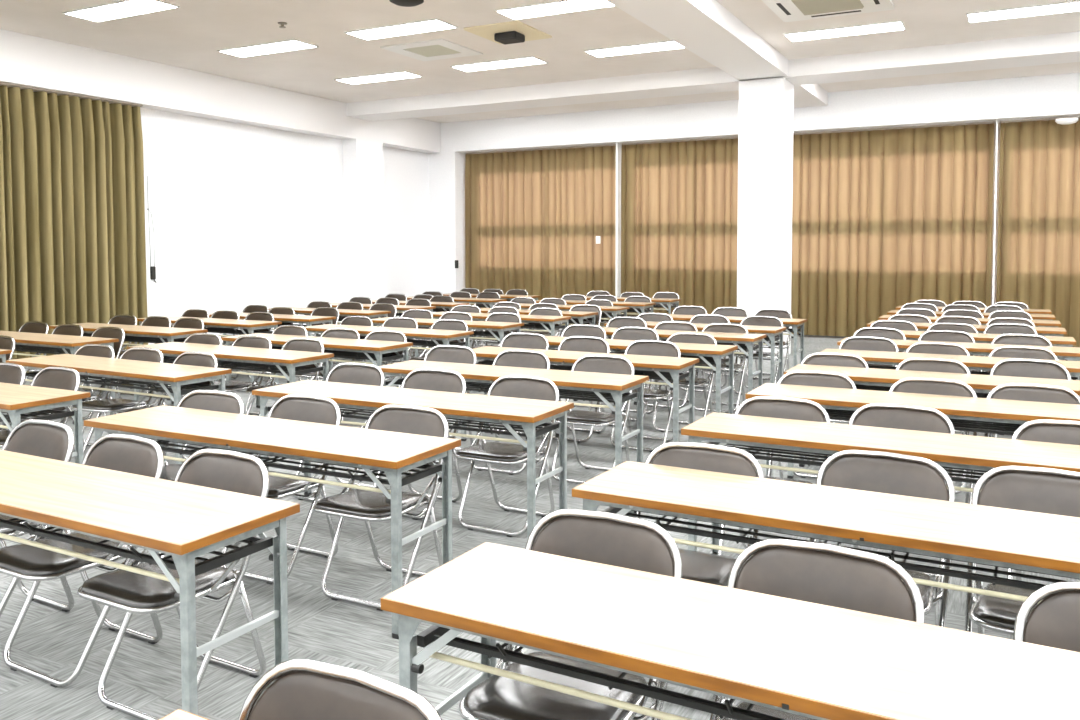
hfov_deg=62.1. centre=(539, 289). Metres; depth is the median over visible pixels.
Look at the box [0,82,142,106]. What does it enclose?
rail
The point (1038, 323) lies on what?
folding table
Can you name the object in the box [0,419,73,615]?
folding chair
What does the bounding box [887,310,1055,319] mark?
folding table
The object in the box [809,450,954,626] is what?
folding chair
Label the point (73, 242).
curtain
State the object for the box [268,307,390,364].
folding table
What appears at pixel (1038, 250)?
curtain
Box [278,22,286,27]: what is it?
sprinkler
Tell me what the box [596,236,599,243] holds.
paper tag
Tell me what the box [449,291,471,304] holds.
folding chair
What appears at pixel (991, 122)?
rail
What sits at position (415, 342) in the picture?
wire shelf
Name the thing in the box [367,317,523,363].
folding table
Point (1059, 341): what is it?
folding table
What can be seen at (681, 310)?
folding chair
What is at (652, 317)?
folding chair
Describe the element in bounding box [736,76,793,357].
column
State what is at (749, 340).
folding table
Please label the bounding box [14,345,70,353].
wire shelf
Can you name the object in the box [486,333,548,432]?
folding chair
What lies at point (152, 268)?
controller
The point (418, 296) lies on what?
folding chair
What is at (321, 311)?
folding chair
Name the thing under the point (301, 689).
folding chair
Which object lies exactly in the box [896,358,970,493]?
folding chair
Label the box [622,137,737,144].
rail
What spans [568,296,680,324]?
folding table
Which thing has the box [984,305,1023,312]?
folding chair
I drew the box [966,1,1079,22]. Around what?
recessed light
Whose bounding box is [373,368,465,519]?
folding chair
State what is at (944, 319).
folding chair
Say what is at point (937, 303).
folding chair
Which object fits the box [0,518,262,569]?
wire shelf
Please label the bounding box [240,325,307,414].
folding chair
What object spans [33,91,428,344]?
wall
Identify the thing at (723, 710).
wire shelf
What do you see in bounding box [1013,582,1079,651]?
folding chair
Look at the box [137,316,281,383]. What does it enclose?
folding table
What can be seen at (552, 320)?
folding table
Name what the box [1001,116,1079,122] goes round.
rail
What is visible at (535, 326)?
wire shelf
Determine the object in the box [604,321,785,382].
folding table
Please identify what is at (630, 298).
folding chair
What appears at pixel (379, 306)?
folding chair
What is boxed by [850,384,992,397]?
wire shelf
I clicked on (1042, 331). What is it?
folding table
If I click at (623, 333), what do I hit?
folding chair
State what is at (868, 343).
folding chair
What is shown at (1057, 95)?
wall
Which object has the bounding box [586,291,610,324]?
folding chair
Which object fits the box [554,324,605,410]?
folding chair
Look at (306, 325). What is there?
wire shelf
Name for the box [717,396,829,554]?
folding chair
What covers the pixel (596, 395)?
wire shelf
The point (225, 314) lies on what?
folding chair
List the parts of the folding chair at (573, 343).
leg frame, backrest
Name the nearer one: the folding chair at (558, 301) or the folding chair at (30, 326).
the folding chair at (30, 326)
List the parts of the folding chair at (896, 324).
frame, backrest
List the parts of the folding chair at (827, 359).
backrest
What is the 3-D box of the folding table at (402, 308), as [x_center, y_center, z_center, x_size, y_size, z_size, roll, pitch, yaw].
[-2.326,0.565,12.510,1.802,0.700,0.454,1,3,28]
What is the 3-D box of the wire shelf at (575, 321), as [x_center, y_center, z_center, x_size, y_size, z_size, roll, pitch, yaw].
[-0.175,0.362,11.392,1.630,0.055,0.362,1,3,28]
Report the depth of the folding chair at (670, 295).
14.47 m
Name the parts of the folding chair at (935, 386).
backrest, leg frame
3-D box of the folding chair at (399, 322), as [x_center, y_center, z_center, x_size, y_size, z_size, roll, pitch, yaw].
[-1.541,0.685,9.102,0.460,0.782,0.518,1,3,27]
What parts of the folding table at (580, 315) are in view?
leg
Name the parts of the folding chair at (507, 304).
backrest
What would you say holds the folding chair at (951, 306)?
on the floor
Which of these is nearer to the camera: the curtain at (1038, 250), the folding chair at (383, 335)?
the folding chair at (383, 335)
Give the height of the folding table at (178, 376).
0.700 m
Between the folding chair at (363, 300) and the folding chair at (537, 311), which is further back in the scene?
the folding chair at (363, 300)
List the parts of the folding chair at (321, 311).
backrest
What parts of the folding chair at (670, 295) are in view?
frame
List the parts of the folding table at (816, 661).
leg, leg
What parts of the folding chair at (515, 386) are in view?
seat, leg frame, backrest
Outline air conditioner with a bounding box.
[762,0,893,21]
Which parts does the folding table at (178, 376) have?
leg, rail, leg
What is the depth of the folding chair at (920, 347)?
6.78 m
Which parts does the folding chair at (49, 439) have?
seat, backrest, leg frame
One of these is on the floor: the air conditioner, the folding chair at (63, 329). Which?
the folding chair at (63, 329)
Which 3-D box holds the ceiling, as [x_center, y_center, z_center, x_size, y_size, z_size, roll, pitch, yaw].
[-0.146,-2.858,6.966,14.500,0.100,18.800,1,3,28]
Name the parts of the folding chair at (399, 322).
backrest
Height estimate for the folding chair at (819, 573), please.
0.782 m
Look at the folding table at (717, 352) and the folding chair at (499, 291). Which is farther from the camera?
the folding chair at (499, 291)
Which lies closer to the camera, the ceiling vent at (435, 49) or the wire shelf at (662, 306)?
the ceiling vent at (435, 49)
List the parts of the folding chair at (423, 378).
leg frame, backrest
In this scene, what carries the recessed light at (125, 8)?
in the ceiling
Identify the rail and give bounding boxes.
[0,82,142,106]
[466,144,615,153]
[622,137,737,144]
[793,121,993,134]
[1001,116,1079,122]
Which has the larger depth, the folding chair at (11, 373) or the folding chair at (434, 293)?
the folding chair at (434, 293)
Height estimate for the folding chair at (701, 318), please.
0.782 m
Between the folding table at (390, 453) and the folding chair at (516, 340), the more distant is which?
the folding chair at (516, 340)
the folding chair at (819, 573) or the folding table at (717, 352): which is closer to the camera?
the folding chair at (819, 573)
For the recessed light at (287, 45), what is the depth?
11.11 m
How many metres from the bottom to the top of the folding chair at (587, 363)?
0.782 m
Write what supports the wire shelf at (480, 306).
attached to the folding table at (484, 301)
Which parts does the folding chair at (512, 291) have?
backrest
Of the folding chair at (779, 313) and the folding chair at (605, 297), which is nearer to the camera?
the folding chair at (779, 313)
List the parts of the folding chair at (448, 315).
frame, backrest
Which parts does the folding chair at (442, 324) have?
seat, frame, backrest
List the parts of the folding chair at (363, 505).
seat, leg frame, backrest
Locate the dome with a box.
[1055,118,1077,124]
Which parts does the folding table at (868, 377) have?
leg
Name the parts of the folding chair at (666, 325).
leg frame, backrest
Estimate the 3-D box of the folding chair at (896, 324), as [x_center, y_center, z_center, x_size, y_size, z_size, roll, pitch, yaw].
[3.385,0.699,8.662,0.460,0.782,0.518,1,3,27]
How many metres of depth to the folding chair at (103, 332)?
8.16 m
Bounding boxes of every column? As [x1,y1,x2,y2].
[343,139,384,301]
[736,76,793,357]
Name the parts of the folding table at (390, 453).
leg, leg, rail, leg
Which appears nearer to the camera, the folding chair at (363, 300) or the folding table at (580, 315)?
the folding table at (580, 315)
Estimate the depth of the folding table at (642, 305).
12.84 m
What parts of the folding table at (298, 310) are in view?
rail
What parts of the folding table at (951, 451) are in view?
leg, leg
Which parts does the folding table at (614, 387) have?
leg, rail, leg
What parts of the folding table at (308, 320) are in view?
leg, rail, leg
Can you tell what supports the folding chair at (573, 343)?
on the floor
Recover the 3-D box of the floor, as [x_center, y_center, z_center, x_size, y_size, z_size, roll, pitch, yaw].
[-0.140,1.218,7.160,14.500,0.100,18.800,1,3,28]
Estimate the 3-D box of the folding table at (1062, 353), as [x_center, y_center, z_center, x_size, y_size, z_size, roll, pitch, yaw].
[3.424,0.800,7.405,1.802,0.700,0.454,1,3,28]
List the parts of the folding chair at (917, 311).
backrest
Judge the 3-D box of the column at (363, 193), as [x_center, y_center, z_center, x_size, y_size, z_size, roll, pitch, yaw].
[-3.156,-0.957,16.108,0.300,3.400,0.750,1,3,28]
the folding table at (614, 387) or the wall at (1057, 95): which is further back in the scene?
the wall at (1057, 95)
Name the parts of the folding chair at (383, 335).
backrest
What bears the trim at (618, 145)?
attached to the wall at (1057, 95)
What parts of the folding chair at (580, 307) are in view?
backrest, frame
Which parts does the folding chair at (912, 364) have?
backrest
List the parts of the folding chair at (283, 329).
backrest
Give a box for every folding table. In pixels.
[0,331,118,414]
[0,349,11,424]
[0,382,90,535]
[0,450,299,714]
[6,354,231,463]
[49,323,207,385]
[84,405,460,638]
[127,342,333,404]
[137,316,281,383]
[159,709,208,719]
[209,312,335,379]
[221,333,412,407]
[252,380,573,540]
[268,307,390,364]
[304,324,473,391]
[316,303,435,356]
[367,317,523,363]
[372,300,468,312]
[378,360,648,466]
[381,542,1079,719]
[399,296,506,345]
[425,312,571,364]
[443,293,539,303]
[461,346,698,441]
[474,308,597,345]
[518,303,629,319]
[534,300,655,329]
[545,336,737,413]
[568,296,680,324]
[572,461,1079,603]
[573,327,765,400]
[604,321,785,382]
[668,314,806,366]
[681,412,1079,554]
[745,383,1079,476]
[784,364,1079,478]
[819,349,1079,422]
[837,337,1079,379]
[854,330,1075,360]
[867,321,1066,336]
[878,315,1060,327]
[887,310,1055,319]
[896,306,1051,314]
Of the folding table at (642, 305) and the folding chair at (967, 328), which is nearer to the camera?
the folding chair at (967, 328)
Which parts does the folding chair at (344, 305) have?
backrest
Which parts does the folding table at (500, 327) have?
leg, rail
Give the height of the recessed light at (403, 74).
0.014 m
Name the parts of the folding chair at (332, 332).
seat, frame, backrest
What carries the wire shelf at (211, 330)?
attached to the folding table at (251, 326)
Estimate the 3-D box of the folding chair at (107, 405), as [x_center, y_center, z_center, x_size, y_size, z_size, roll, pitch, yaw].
[-2.977,0.820,6.318,0.460,0.782,0.518,1,3,27]
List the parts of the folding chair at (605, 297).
backrest, frame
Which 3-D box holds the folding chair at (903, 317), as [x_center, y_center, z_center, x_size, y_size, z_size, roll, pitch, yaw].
[3.851,0.661,9.444,0.460,0.782,0.518,1,3,30]
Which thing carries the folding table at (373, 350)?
on the floor
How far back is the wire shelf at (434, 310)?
12.93 m
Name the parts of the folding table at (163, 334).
leg, rail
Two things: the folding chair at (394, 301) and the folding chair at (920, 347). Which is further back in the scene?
the folding chair at (394, 301)
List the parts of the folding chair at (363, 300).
frame, backrest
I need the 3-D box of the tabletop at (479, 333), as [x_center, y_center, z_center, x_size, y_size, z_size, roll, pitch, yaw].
[-1.068,0.439,9.807,1.630,0.055,0.362,1,3,28]
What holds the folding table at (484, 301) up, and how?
on the floor
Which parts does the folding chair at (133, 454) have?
seat, leg frame, backrest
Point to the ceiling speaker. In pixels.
(405, 3)
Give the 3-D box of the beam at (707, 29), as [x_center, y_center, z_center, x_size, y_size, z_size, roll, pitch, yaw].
[0.114,-2.686,6.609,0.660,0.210,18.000,1,3,28]
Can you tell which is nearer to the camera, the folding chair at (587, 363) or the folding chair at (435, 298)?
the folding chair at (587, 363)
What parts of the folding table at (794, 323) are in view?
leg, leg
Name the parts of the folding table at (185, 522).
leg, rail, leg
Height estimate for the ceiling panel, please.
0.100 m
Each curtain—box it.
[0,85,147,372]
[465,146,615,325]
[621,138,737,314]
[791,123,993,336]
[996,118,1079,346]
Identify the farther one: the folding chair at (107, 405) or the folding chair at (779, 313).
the folding chair at (779, 313)
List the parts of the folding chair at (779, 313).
leg frame, backrest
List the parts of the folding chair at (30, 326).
backrest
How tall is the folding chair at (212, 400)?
0.782 m
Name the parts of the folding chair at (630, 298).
backrest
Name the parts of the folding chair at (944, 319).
backrest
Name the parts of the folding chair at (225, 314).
backrest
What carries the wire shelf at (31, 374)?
attached to the folding table at (178, 376)
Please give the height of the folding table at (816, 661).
0.700 m
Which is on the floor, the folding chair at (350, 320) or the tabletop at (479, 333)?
the folding chair at (350, 320)
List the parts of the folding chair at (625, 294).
backrest, frame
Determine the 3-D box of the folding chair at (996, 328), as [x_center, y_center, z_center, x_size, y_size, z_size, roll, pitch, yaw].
[4.333,0.716,8.284,0.460,0.782,0.518,1,3,29]
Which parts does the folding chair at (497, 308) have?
seat, backrest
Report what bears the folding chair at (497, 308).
on the floor
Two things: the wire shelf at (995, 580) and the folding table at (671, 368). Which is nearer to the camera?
the wire shelf at (995, 580)
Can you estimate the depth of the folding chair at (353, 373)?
5.59 m
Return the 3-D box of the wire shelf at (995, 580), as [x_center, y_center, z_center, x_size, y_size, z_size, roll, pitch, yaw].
[1.007,0.771,2.771,1.630,0.055,0.362,1,3,29]
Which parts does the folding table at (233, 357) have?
leg, leg, rail, leg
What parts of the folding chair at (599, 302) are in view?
backrest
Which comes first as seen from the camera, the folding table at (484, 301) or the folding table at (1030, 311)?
the folding table at (1030, 311)
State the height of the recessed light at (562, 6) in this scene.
0.014 m
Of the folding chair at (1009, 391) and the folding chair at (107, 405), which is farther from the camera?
the folding chair at (107, 405)
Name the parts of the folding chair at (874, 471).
backrest, seat, leg frame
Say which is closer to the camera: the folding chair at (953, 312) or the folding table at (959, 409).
the folding table at (959, 409)
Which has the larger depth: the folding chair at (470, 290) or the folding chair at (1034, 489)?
the folding chair at (470, 290)
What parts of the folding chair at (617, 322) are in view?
frame, backrest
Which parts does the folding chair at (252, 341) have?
seat, backrest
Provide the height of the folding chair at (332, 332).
0.782 m
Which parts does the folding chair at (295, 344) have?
seat, backrest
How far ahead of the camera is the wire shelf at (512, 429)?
4.58 m
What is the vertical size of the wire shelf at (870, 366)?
0.055 m
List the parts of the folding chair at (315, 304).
frame, backrest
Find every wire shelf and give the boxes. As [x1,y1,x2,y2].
[0,409,66,421]
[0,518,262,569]
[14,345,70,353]
[26,371,209,392]
[83,333,184,343]
[143,437,433,484]
[163,356,316,373]
[171,326,266,334]
[272,346,394,359]
[278,324,315,326]
[339,407,551,436]
[360,337,459,346]
[394,381,630,402]
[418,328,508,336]
[433,309,449,311]
[434,635,786,719]
[474,304,489,307]
[480,360,683,379]
[521,324,558,328]
[548,348,722,364]
[568,319,585,323]
[606,338,747,350]
[625,510,1077,589]
[653,305,667,307]
[725,443,991,484]
[821,409,1022,435]
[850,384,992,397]
[864,365,1077,379]
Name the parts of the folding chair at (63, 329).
backrest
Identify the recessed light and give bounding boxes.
[62,0,179,21]
[217,39,318,57]
[334,71,422,84]
[344,18,457,39]
[450,56,547,71]
[495,0,613,19]
[584,40,683,57]
[783,20,905,41]
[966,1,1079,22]
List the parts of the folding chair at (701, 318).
backrest, leg frame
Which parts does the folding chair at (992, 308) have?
backrest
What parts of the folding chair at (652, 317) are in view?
backrest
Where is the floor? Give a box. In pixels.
[0,328,1079,719]
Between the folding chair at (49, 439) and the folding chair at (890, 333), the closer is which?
the folding chair at (49, 439)
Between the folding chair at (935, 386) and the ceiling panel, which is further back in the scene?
the ceiling panel
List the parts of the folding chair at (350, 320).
backrest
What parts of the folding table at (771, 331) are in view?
leg, leg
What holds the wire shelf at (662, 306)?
attached to the folding table at (669, 302)
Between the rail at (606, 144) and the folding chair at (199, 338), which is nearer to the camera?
the folding chair at (199, 338)
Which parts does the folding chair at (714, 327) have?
seat, leg frame, backrest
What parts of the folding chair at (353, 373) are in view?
seat, backrest, leg frame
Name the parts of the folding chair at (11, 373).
backrest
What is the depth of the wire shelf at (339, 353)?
7.55 m
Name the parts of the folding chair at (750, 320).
seat, leg frame, backrest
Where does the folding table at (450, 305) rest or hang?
on the floor
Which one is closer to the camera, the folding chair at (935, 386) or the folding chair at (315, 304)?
the folding chair at (935, 386)
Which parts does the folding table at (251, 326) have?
leg, rail, leg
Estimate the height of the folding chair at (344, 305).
0.782 m
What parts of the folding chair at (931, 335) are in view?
backrest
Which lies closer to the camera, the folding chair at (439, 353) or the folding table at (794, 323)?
the folding chair at (439, 353)
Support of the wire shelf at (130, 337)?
attached to the folding table at (163, 334)
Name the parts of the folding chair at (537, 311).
backrest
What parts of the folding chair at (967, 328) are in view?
backrest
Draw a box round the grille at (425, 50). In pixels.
[404,45,460,56]
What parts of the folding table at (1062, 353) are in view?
leg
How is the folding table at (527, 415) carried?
on the floor
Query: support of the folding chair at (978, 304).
on the floor
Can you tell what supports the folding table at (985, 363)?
on the floor
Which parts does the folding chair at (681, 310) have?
backrest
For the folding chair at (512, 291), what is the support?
on the floor
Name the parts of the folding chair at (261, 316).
backrest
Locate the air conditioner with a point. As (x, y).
(786, 10)
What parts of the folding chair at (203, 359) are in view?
seat, frame, backrest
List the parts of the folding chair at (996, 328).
backrest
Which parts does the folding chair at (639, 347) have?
seat, leg frame, backrest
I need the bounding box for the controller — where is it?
[147,176,156,282]
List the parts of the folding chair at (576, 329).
backrest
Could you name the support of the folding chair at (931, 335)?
on the floor
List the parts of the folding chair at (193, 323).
backrest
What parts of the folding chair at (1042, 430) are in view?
leg frame, backrest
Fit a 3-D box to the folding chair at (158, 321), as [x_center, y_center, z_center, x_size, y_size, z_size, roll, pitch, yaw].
[-4.145,0.680,9.295,0.460,0.782,0.518,1,3,27]
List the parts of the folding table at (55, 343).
leg, leg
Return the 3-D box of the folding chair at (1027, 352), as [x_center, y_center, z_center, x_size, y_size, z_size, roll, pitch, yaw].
[3.404,0.810,6.334,0.460,0.782,0.518,1,3,28]
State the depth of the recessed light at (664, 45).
11.19 m
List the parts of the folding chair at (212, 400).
seat, leg frame, backrest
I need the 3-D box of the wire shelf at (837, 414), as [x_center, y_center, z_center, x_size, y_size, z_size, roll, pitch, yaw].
[2.037,0.677,4.723,1.630,0.055,0.362,1,3,28]
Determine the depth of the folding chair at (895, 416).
4.09 m
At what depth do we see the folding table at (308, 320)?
10.35 m
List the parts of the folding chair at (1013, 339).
backrest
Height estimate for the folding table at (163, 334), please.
0.700 m
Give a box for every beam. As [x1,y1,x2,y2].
[0,29,440,152]
[346,31,1079,120]
[606,0,827,107]
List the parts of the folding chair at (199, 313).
frame, backrest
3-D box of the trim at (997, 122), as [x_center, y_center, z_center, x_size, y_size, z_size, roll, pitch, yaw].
[6.944,-0.856,13.690,0.025,3.400,0.500,1,3,28]
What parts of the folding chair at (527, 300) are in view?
backrest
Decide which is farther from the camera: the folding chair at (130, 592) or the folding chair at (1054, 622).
the folding chair at (130, 592)
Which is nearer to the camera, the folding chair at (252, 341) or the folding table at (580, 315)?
the folding chair at (252, 341)
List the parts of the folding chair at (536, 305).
seat, backrest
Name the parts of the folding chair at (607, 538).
seat, leg frame, backrest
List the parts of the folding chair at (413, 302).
backrest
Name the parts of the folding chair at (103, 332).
leg frame, backrest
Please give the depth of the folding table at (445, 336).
8.61 m
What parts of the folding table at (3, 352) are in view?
leg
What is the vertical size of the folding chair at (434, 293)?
0.782 m
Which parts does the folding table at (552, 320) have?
leg, rail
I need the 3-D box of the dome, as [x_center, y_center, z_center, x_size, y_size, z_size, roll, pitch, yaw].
[7.548,-2.413,12.852,0.290,0.080,0.174,1,3,28]
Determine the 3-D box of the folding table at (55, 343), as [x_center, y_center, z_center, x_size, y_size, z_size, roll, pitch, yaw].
[-4.649,0.774,8.205,1.802,0.700,0.454,1,3,27]
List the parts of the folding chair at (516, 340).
backrest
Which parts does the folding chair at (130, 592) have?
seat, leg frame, backrest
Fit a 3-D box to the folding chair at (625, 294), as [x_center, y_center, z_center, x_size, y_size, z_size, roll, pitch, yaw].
[1.394,0.433,14.308,0.460,0.782,0.518,1,3,29]
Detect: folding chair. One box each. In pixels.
[0,335,14,361]
[0,362,25,429]
[0,366,79,461]
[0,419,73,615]
[0,434,163,687]
[11,321,48,384]
[24,324,82,411]
[49,344,114,451]
[69,327,124,419]
[72,347,163,455]
[77,449,268,719]
[82,314,136,391]
[115,316,170,395]
[125,351,217,458]
[131,390,243,562]
[147,318,203,399]
[149,333,221,402]
[155,309,208,343]
[206,310,239,380]
[213,335,271,414]
[220,305,268,369]
[222,394,340,584]
[225,312,273,381]
[238,659,441,719]
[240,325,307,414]
[246,338,323,415]
[266,307,294,374]
[295,328,359,414]
[295,363,384,500]
[301,301,331,334]
[310,307,339,366]
[313,405,448,610]
[321,316,372,380]
[333,302,362,363]
[338,297,371,324]
[341,330,406,425]
[369,303,396,363]
[372,317,417,386]
[373,297,398,326]
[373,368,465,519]
[385,293,406,316]
[387,309,432,379]
[403,299,430,356]
[409,319,467,360]
[412,291,442,339]
[412,294,433,346]
[418,296,453,349]
[421,312,472,349]
[424,345,476,463]
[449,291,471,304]
[450,305,480,346]
[454,375,558,536]
[458,509,681,719]
[460,288,479,293]
[470,292,499,341]
[470,350,549,474]
[471,312,520,348]
[472,289,503,330]
[472,306,518,344]
[479,302,520,360]
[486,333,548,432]
[498,297,535,345]
[505,289,527,322]
[520,303,558,347]
[525,308,562,336]
[533,298,565,333]
[543,336,609,442]
[551,355,634,483]
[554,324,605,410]
[560,304,601,336]
[561,294,586,323]
[585,299,612,337]
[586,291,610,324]
[590,295,617,324]
[599,327,658,421]
[606,317,646,387]
[610,340,680,451]
[617,292,644,316]
[621,296,651,314]
[635,442,763,703]
[637,313,672,388]
[643,321,697,407]
[652,292,678,305]
[653,333,716,432]
[672,306,706,372]
[681,314,729,392]
[694,323,748,412]
[704,307,748,375]
[710,539,924,719]
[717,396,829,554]
[734,316,782,394]
[746,309,792,380]
[767,370,855,477]
[793,353,868,478]
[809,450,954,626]
[833,336,898,423]
[837,403,954,606]
[853,327,905,351]
[870,320,917,366]
[888,314,930,351]
[889,377,977,503]
[894,308,936,365]
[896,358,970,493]
[900,303,937,310]
[906,342,970,434]
[914,300,945,306]
[918,330,975,370]
[927,323,977,370]
[935,316,980,392]
[941,304,980,312]
[941,309,983,371]
[952,301,986,307]
[965,466,1079,634]
[982,323,1037,371]
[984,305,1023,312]
[984,317,1035,371]
[984,383,1079,472]
[987,346,1057,436]
[988,310,1032,319]
[989,359,1070,437]
[990,334,1052,435]
[993,302,1028,308]
[1007,419,1079,580]
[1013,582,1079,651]
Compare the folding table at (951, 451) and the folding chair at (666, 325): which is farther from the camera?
the folding chair at (666, 325)
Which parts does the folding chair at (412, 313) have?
backrest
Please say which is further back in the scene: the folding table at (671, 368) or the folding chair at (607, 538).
the folding table at (671, 368)
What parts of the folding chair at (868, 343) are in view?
backrest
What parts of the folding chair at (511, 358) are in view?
leg frame, backrest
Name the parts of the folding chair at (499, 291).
backrest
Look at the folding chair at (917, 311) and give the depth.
10.55 m
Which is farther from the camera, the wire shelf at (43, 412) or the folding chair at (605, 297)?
the folding chair at (605, 297)
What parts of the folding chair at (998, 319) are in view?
backrest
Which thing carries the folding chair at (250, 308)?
on the floor
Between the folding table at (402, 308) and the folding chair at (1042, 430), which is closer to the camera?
the folding chair at (1042, 430)
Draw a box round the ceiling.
[0,0,1079,122]
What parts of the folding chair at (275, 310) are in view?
backrest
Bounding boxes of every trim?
[615,143,621,312]
[992,120,998,304]
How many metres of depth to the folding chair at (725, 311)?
10.79 m
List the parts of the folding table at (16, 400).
leg, rail, leg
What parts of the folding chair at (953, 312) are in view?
backrest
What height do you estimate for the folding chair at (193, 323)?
0.782 m
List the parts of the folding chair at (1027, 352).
frame, backrest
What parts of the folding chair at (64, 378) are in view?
seat, frame, backrest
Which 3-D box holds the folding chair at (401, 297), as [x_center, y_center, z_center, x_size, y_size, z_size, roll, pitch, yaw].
[-2.365,0.456,13.926,0.460,0.782,0.518,1,3,28]
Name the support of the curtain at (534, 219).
attached to the wall at (1057, 95)
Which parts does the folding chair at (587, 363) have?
seat, leg frame, backrest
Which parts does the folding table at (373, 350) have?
leg, leg, leg, rail, leg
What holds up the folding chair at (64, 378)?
on the floor
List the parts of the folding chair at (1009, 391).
backrest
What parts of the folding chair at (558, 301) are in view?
backrest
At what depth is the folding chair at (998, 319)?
9.17 m
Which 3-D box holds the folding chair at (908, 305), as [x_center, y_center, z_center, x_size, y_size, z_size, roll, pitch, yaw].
[4.791,0.568,11.377,0.460,0.782,0.518,1,3,26]
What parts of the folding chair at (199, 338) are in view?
backrest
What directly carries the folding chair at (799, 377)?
on the floor
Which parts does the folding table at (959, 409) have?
leg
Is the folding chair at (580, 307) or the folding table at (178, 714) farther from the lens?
the folding chair at (580, 307)
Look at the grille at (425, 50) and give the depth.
11.26 m
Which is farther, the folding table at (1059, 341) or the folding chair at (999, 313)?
the folding chair at (999, 313)
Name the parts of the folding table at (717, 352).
leg, leg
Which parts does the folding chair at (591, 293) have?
backrest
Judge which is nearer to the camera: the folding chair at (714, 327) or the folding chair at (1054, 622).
the folding chair at (1054, 622)
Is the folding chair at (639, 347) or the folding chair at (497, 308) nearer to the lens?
the folding chair at (639, 347)
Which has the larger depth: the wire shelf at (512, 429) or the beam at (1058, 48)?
the beam at (1058, 48)
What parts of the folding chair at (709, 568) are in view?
seat, backrest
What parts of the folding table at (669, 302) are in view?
leg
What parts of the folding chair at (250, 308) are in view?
backrest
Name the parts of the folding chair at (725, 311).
backrest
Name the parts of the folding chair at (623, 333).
backrest, leg frame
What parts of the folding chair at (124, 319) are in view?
backrest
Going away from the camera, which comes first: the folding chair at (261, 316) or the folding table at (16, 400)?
the folding table at (16, 400)
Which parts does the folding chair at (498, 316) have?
seat, backrest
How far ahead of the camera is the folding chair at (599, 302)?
12.43 m
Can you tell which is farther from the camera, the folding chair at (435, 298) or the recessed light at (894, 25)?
the folding chair at (435, 298)
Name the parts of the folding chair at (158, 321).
backrest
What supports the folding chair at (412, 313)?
on the floor
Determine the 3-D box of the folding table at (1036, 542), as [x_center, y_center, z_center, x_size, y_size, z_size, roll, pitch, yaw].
[1.003,1.025,2.774,1.802,0.700,0.454,1,3,29]
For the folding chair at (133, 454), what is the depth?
3.26 m
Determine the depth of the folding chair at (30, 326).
8.84 m
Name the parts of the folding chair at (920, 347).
backrest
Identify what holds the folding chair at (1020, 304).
on the floor
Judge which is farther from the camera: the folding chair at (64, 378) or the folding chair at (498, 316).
the folding chair at (498, 316)
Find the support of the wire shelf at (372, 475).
attached to the folding table at (390, 453)
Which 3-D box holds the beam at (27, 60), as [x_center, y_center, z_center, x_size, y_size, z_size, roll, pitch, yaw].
[-6.334,-2.655,10.036,0.300,0.580,18.000,1,3,28]
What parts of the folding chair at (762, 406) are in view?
leg frame, backrest, seat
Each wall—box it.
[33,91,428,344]
[428,73,1079,312]
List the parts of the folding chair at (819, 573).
seat, backrest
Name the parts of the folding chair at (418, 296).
backrest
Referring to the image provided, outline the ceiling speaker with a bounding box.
[389,0,423,6]
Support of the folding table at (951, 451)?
on the floor
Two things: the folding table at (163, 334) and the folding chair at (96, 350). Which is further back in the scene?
the folding table at (163, 334)
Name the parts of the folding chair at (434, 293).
backrest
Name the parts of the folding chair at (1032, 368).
backrest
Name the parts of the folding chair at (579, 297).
frame, backrest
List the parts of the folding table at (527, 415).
leg, leg, leg, rail, leg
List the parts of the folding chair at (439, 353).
backrest, leg frame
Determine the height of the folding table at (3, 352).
0.700 m
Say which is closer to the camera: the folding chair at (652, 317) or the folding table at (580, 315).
the folding chair at (652, 317)
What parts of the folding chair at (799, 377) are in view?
leg frame, backrest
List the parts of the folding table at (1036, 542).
leg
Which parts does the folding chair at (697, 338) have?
seat, leg frame, backrest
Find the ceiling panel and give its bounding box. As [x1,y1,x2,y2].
[464,21,551,44]
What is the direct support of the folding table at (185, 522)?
on the floor
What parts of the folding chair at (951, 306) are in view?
backrest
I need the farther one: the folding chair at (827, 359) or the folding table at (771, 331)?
the folding table at (771, 331)
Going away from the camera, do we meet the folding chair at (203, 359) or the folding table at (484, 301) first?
the folding chair at (203, 359)
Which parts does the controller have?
cord, cord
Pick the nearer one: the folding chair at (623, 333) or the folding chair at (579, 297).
the folding chair at (623, 333)
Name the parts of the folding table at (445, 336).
leg, rail, leg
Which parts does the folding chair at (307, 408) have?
seat, backrest, leg frame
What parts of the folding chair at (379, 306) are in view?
backrest, frame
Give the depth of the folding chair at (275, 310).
10.93 m
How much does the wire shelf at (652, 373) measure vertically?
0.055 m
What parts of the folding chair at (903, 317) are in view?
frame, backrest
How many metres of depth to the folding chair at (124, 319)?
9.69 m
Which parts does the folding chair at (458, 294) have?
backrest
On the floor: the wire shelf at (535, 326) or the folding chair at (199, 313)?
the folding chair at (199, 313)
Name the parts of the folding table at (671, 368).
leg, leg, rail, leg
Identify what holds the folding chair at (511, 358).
on the floor
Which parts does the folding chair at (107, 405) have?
seat, backrest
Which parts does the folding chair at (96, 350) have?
seat, leg frame, backrest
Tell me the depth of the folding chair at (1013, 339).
7.42 m
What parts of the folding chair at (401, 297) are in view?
frame, backrest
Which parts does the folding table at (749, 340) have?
leg, leg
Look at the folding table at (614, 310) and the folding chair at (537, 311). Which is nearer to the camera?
the folding chair at (537, 311)
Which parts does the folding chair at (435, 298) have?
backrest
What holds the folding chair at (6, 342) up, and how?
on the floor
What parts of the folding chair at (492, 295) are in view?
backrest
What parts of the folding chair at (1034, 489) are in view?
leg frame, seat, backrest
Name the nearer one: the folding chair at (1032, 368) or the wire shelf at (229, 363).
the folding chair at (1032, 368)
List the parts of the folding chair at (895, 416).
leg frame, backrest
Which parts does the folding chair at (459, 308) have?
backrest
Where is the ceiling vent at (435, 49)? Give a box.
[380,38,482,60]
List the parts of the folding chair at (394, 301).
frame, backrest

